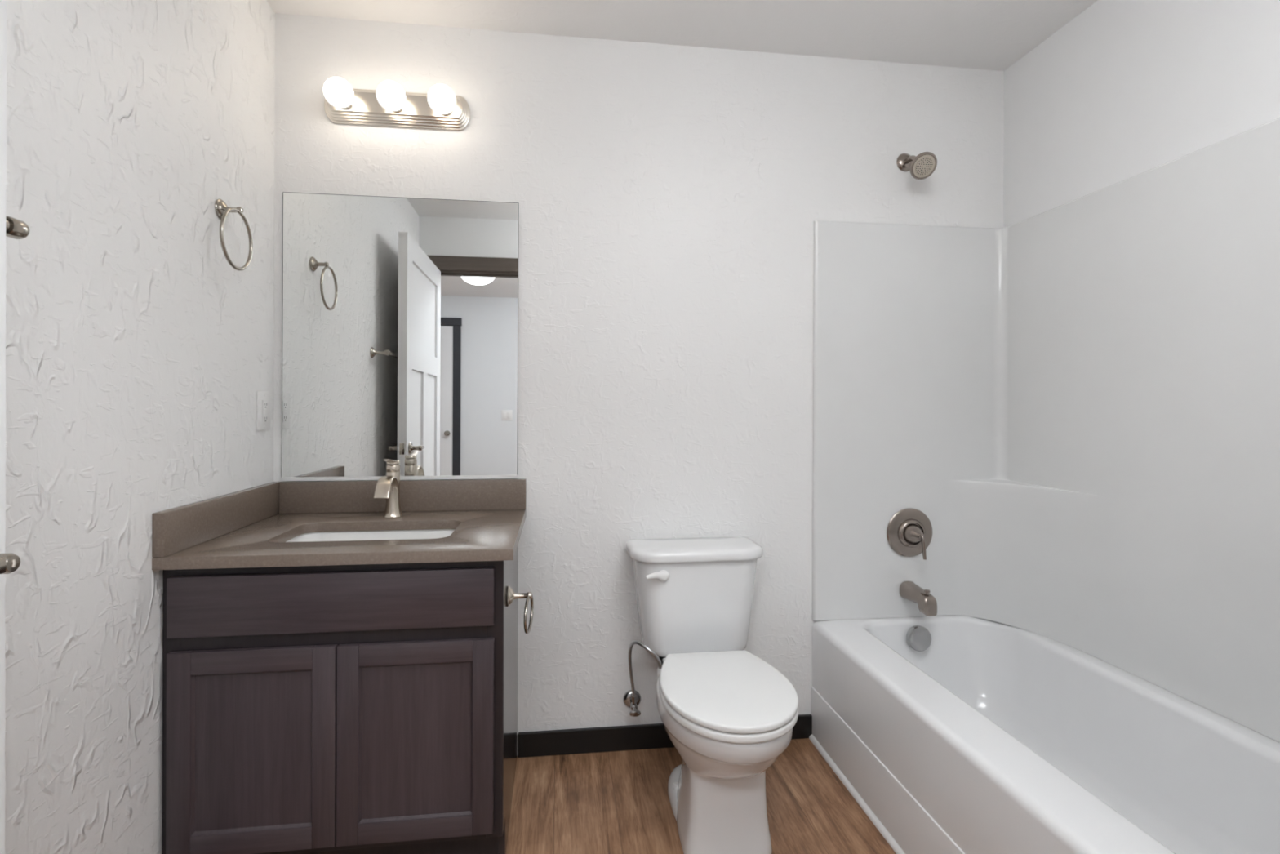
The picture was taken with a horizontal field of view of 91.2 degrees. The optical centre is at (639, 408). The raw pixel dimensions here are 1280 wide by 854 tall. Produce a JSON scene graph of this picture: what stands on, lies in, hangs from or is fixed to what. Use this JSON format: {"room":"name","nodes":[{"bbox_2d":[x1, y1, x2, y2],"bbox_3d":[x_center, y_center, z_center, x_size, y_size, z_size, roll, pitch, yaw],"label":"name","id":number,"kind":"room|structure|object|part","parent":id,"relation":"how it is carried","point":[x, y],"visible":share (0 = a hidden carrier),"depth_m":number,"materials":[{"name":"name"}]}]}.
{"room":"bathroom","nodes":[
{"label":"bathroom","id":0,"kind":"room"},
{"bbox_2d":[4,0,275,853],"bbox_3d":[-1.079,-0.048,0.951,0.100,2.415,2.090,0,0,-7],"label":"wall","id":1,"kind":"structure","parent":0,"point":[138,358],"depth_m":1.28,"materials":[{"name":"white paint"}]},
{"bbox_2d":[5,215,29,239],"bbox_3d":[-0.942,-0.273,0.644,0.090,0.053,0.663,0,0,-7],"label":"towel bar","id":2,"kind":"object","parent":1,"relation":"attached to","point":[15,228],"visible":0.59,"depth_m":0.94,"materials":[{"name":"silver metal"}]},
{"bbox_2d":[214,199,253,271],"bbox_3d":[-1.091,-0.462,1.657,0.056,0.192,0.162,0,0,-7],"label":"towel ring","id":3,"kind":"object","parent":1,"relation":"attached to","point":[222,210],"visible":1,"depth_m":1.66,"materials":[{"name":"silver metal"}]},
{"bbox_3d":[-1.093,-0.531,1.677,0.056,0.054,0.054,0,0,-7],"label":"post","id":4,"kind":"part","parent":3,"relation":"part of","materials":[{"name":"silver metal"}]},
{"bbox_2d":[256,391,270,431],"bbox_3d":[-1.150,0.008,1.917,0.010,0.119,0.083,0,0,-7],"label":"wall outlet","id":5,"kind":"object","parent":1,"relation":"attached to","point":[263,398],"visible":1,"depth_m":1.91,"materials":[{"name":"white plastic"}]},
{"bbox_2d":[262,400,267,422],"bbox_3d":[-1.147,0.008,1.918,0.003,0.067,0.033,0,0,-7],"label":"receptacle","id":6,"kind":"object","parent":5,"relation":"attached to","point":[264,402],"depth_m":1.91,"materials":[{"name":"white plastic"}]},
{"bbox_2d":[273,13,1004,755],"bbox_3d":[0.082,-0.045,2.208,2.729,2.415,0.100,0,0,-7],"label":"wall","id":7,"kind":"structure","parent":0,"point":[669,197],"depth_m":2.15,"materials":[{"name":"white paint"}]},
{"bbox_2d":[323,76,471,131],"bbox_3d":[-0.776,-0.972,1.970,0.456,0.115,0.144,0,0,-7],"label":"vanity light","id":8,"kind":"object","parent":7,"relation":"attached to","point":[388,105],"visible":1,"depth_m":1.99,"materials":[{"name":"silver metal"}]},
{"bbox_2d":[323,76,354,109],"bbox_3d":[-0.924,-0.968,1.929,0.085,0.085,0.102,0,0,-7],"label":"bulb","id":9,"kind":"object","parent":8,"relation":"attached to","point":[339,94],"depth_m":1.90,"materials":[{"name":"white glass"}]},
{"bbox_2d":[376,80,405,112],"bbox_3d":[-0.772,-0.967,1.950,0.085,0.085,0.102,0,0,-7],"label":"bulb","id":10,"kind":"object","parent":8,"relation":"attached to","point":[391,96],"depth_m":1.92,"materials":[{"name":"white glass"}]},
{"bbox_2d":[427,84,456,115],"bbox_3d":[-0.621,-0.967,1.969,0.085,0.085,0.102,0,0,-7],"label":"bulb","id":11,"kind":"object","parent":8,"relation":"attached to","point":[442,100],"depth_m":1.94,"materials":[{"name":"white glass"}]},
{"bbox_2d":[280,191,519,480],"bbox_3d":[-0.771,-0.227,2.039,0.738,0.918,0.011,0,0,-7],"label":"wall mirror","id":12,"kind":"object","parent":7,"relation":"attached to","point":[400,315],"visible":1,"depth_m":2.04,"materials":[{"name":"clear glass"}]},
{"bbox_2d":[279,479,526,513],"bbox_3d":[-0.758,0.283,2.034,0.764,0.099,0.025,0,0,-7],"label":"backsplash","id":13,"kind":"structure","parent":7,"relation":"attached to","point":[306,496],"depth_m":2.02,"materials":[{"name":"beige stone"}]},
{"bbox_2d":[622,689,640,716],"bbox_3d":[-0.021,0.990,2.096,0.062,0.068,0.097,0,0,-7],"label":"shutoff valve","id":14,"kind":"object","parent":7,"relation":"attached to","point":[629,701],"visible":0.98,"depth_m":2.13,"materials":[{"name":"silver metal"}]},
{"bbox_3d":[-0.017,1.000,2.062,0.037,0.024,0.028,0,0,-7],"label":"valve handle","id":15,"kind":"part","parent":14,"relation":"part of","materials":[{"name":"silver metal"}]},
{"bbox_2d":[627,640,662,697],"bbox_3d":[0.004,0.838,1.990,0.088,0.238,0.182,0,0,-38],"label":"supply hose","id":16,"kind":"object","parent":14,"relation":"attached to","point":[635,642],"visible":0.88,"depth_m":1.96,"materials":[{"name":"silver metal"}]},
{"bbox_2d":[518,713,812,757],"bbox_3d":[0.102,1.123,2.155,1.024,0.080,0.014,0,0,-7],"label":"baseboard","id":17,"kind":"structure","parent":7,"relation":"attached to","point":[654,735],"depth_m":2.12,"materials":[{"name":"black wood"}]},
{"bbox_2d":[896,151,937,179],"bbox_3d":[0.968,-0.858,2.196,0.092,0.128,0.149,0,0,-7],"label":"shower","id":18,"kind":"object","parent":7,"relation":"attached to","point":[921,166],"visible":1,"depth_m":2.15,"materials":[{"name":"silver metal"}]},
{"bbox_3d":[0.965,-0.878,2.221,0.019,0.042,0.070,0,0,-7],"label":"arm","id":19,"kind":"part","parent":18,"relation":"part of","materials":[{"name":"silver metal"}]},
{"bbox_2d":[266,0,1097,71],"bbox_3d":[-0.344,-1.300,-0.397,5.000,0.100,5.150,0,0,-7],"label":"ceiling","id":20,"kind":"structure","parent":0,"point":[975,34],"depth_m":2.02,"materials":[{"name":"white paint"}]},
{"bbox_2d":[506,737,896,853],"bbox_3d":[-0.353,1.214,-0.394,5.000,0.100,5.150,0,0,-7],"label":"floor","id":21,"kind":"structure","parent":0,"point":[611,802],"depth_m":1.83,"materials":[{"name":"brown wood"}]},
{"bbox_2d":[162,544,518,853],"bbox_3d":[-0.749,0.761,1.754,0.764,0.798,0.583,0,0,-7],"label":"vanity cabinet","id":22,"kind":"object","parent":21,"relation":"on","point":[359,708],"visible":0.93,"depth_m":1.47,"materials":[{"name":"brown wood"}]},
{"bbox_3d":[-0.895,0.999,1.451,0.261,0.051,0.018,0,0,-7],"label":"rail","id":23,"kind":"part","parent":22,"relation":"part of","materials":[{"name":"brown wood"}]},
{"bbox_3d":[-0.894,0.791,1.452,0.263,0.368,0.014,0,0,-7],"label":"door","id":24,"kind":"part","parent":22,"relation":"part of","materials":[{"name":"brown wood"}]},
{"bbox_3d":[-0.893,0.582,1.450,0.261,0.051,0.018,0,0,-7],"label":"rail","id":25,"kind":"part","parent":22,"relation":"part of","materials":[{"name":"brown wood"}]},
{"bbox_3d":[-0.713,0.454,1.474,0.725,0.138,0.018,0,0,-7],"label":"drawer","id":26,"kind":"part","parent":22,"relation":"part of","materials":[{"name":"brown wood"}]},
{"bbox_2d":[151,479,526,569],"bbox_3d":[-0.734,0.298,1.746,0.791,0.127,0.603,0,0,-7],"label":"countertop","id":27,"kind":"structure","parent":22,"relation":"on","point":[249,527],"depth_m":1.72,"materials":[{"name":"beige stone"}]},
{"bbox_2d":[285,528,455,542],"bbox_3d":[-0.736,0.439,1.721,0.501,0.153,0.325,0,0,-7],"label":"sink","id":28,"kind":"object","parent":27,"relation":"in","point":[431,533],"visible":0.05,"depth_m":1.85,"materials":[{"name":"white ceramic"}]},
{"bbox_2d":[373,458,402,518],"bbox_3d":[-0.750,0.241,1.871,0.055,0.184,0.159,0,0,-7],"label":"sink faucet","id":29,"kind":"object","parent":27,"relation":"on","point":[388,486],"visible":1,"depth_m":1.90,"materials":[{"name":"silver metal"}]},
{"bbox_3d":[-0.749,0.230,1.859,0.042,0.059,0.135,0,0,-7],"label":"spout","id":30,"kind":"part","parent":29,"relation":"part of","materials":[{"name":"silver metal"}]},
{"bbox_3d":[-0.753,0.160,1.895,0.039,0.022,0.095,0,0,-7],"label":"lever","id":31,"kind":"part","parent":29,"relation":"part of","materials":[{"name":"silver metal"}]},
{"bbox_3d":[-0.533,0.792,1.499,0.263,0.372,0.014,0,0,-7],"label":"door","id":32,"kind":"part","parent":22,"relation":"part of","materials":[{"name":"brown wood"}]},
{"bbox_3d":[-0.534,1.002,1.498,0.261,0.049,0.018,0,0,-7],"label":"rail","id":33,"kind":"part","parent":22,"relation":"part of","materials":[{"name":"brown wood"}]},
{"bbox_3d":[-0.532,0.582,1.497,0.261,0.049,0.018,0,0,-7],"label":"rail","id":34,"kind":"part","parent":22,"relation":"part of","materials":[{"name":"brown wood"}]},
{"bbox_3d":[-0.382,0.762,1.821,0.018,0.798,0.546,0,0,-7],"label":"panel","id":35,"kind":"part","parent":22,"relation":"part of","materials":[{"name":"wood"}]},
{"bbox_2d":[506,585,533,633],"bbox_3d":[-0.316,0.528,1.651,0.066,0.123,0.132,0,0,-7],"label":"paper holder","id":36,"kind":"object","parent":22,"relation":"attached to","point":[511,595],"visible":1,"depth_m":1.64,"materials":[{"name":"silver metal"}]},
{"bbox_3d":[-0.317,0.494,1.651,0.064,0.054,0.054,0,0,-7],"label":"post","id":37,"kind":"part","parent":36,"relation":"part of","materials":[{"name":"silver metal"}]},
{"bbox_2d":[626,536,798,853],"bbox_3d":[0.212,0.803,1.799,0.433,0.720,0.729,0,0,-7],"label":"toilet","id":38,"kind":"object","parent":21,"relation":"on","point":[729,713],"visible":1,"depth_m":1.67,"materials":[{"name":"white ceramic"}]},
{"bbox_3d":[0.054,0.520,1.933,0.079,0.037,0.028,0,0,-17],"label":"flush lever","id":39,"kind":"part","parent":38,"relation":"part of","materials":[{"name":"white plastic"}]},
{"bbox_3d":[0.180,0.460,2.053,0.433,0.036,0.216,0,0,-7],"label":"tank lid","id":40,"kind":"part","parent":38,"relation":"part of","materials":[{"name":"white ceramic"}]},
{"bbox_3d":[0.179,0.631,2.058,0.402,0.305,0.191,0,0,-7],"label":"tank","id":41,"kind":"part","parent":38,"relation":"part of","materials":[{"name":"white ceramic"}]},
{"bbox_3d":[0.220,0.968,1.735,0.349,0.391,0.581,0,0,-7],"label":"bowl","id":42,"kind":"part","parent":38,"relation":"part of","materials":[{"name":"white ceramic"}]},
{"bbox_3d":[0.230,0.760,1.660,0.351,0.022,0.447,0,0,-7],"label":"seat","id":43,"kind":"part","parent":38,"relation":"part of","materials":[{"name":"white plastic"}]},
{"bbox_3d":[0.230,0.737,1.661,0.350,0.021,0.450,0,0,-7],"label":"lid","id":44,"kind":"part","parent":38,"relation":"part of","materials":[{"name":"white plastic"}]},
{"bbox_2d":[810,614,1279,853],"bbox_3d":[1.071,0.952,1.517,0.738,0.398,1.527,0,0,-7],"label":"bathtub","id":45,"kind":"object","parent":21,"relation":"on","point":[960,734],"visible":0.9,"depth_m":1.63,"materials":[{"name":"white plastic"}]},
{"bbox_2d":[808,733,905,853],"bbox_3d":[0.702,1.158,1.461,0.015,0.015,1.516,0,0,-7],"label":"trim","id":46,"kind":"structure","parent":45,"relation":"attached to","point":[889,838],"depth_m":1.85,"materials":[{"name":"white plastic"}]},
{"bbox_2d":[1003,0,1279,227],"bbox_3d":[1.528,-0.039,1.292,0.100,2.415,2.090,0,0,-7],"label":"wall","id":47,"kind":"structure","parent":0,"point":[1126,89],"depth_m":1.81,"materials":[{"name":"white paint"}]},
{"bbox_2d":[812,117,1279,742],"bbox_3d":[1.076,0.045,1.516,0.734,1.414,1.528,0,0,-7],"label":"shower surround","id":48,"kind":"object","parent":47,"relation":"attached to","point":[1078,399],"visible":0.99,"depth_m":1.94,"materials":[{"name":"white plastic"}]},
{"bbox_2d":[886,507,932,559],"bbox_3d":[0.976,0.447,2.214,0.175,0.175,0.091,0,0,-7],"label":"shower valve","id":49,"kind":"object","parent":48,"relation":"attached to","point":[909,531],"visible":1,"depth_m":2.24,"materials":[{"name":"silver metal"}]},
{"bbox_3d":[0.976,0.468,2.203,0.071,0.114,0.069,0,0,-7],"label":"lever","id":50,"kind":"part","parent":49,"relation":"part of","materials":[{"name":"silver metal"}]},
{"bbox_2d":[899,581,937,616],"bbox_3d":[0.973,0.659,2.185,0.064,0.082,0.148,0,0,-7],"label":"tub spout","id":51,"kind":"object","parent":48,"relation":"attached to","point":[926,602],"visible":1,"depth_m":2.15,"materials":[{"name":"silver metal"}]},
{"bbox_3d":[0.979,0.626,2.137,0.019,0.016,0.019,0,0,-7],"label":"diverter knob","id":52,"kind":"part","parent":51,"relation":"part of","materials":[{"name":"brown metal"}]},
{"bbox_3d":[-0.391,-0.044,-0.071,4.800,2.415,0.115,0,0,-7],"label":"wall","id":53,"kind":"structure","parent":0,"visible":0},
{"bbox_2d":[0,0,20,853],"bbox_3d":[-0.837,0.129,0.416,0.172,2.040,0.912,0,0,-7],"label":"door","id":54,"kind":"structure","parent":53,"relation":"in","point":[10,562],"depth_m":0.86,"materials":[{"name":"white paint"}]},
{"bbox_3d":[-0.829,0.199,0.760,0.061,0.066,0.149,0,0,-7],"label":"lever handle","id":55,"kind":"part","parent":54,"relation":"part of","materials":[{"name":"silver metal"}]}
]}

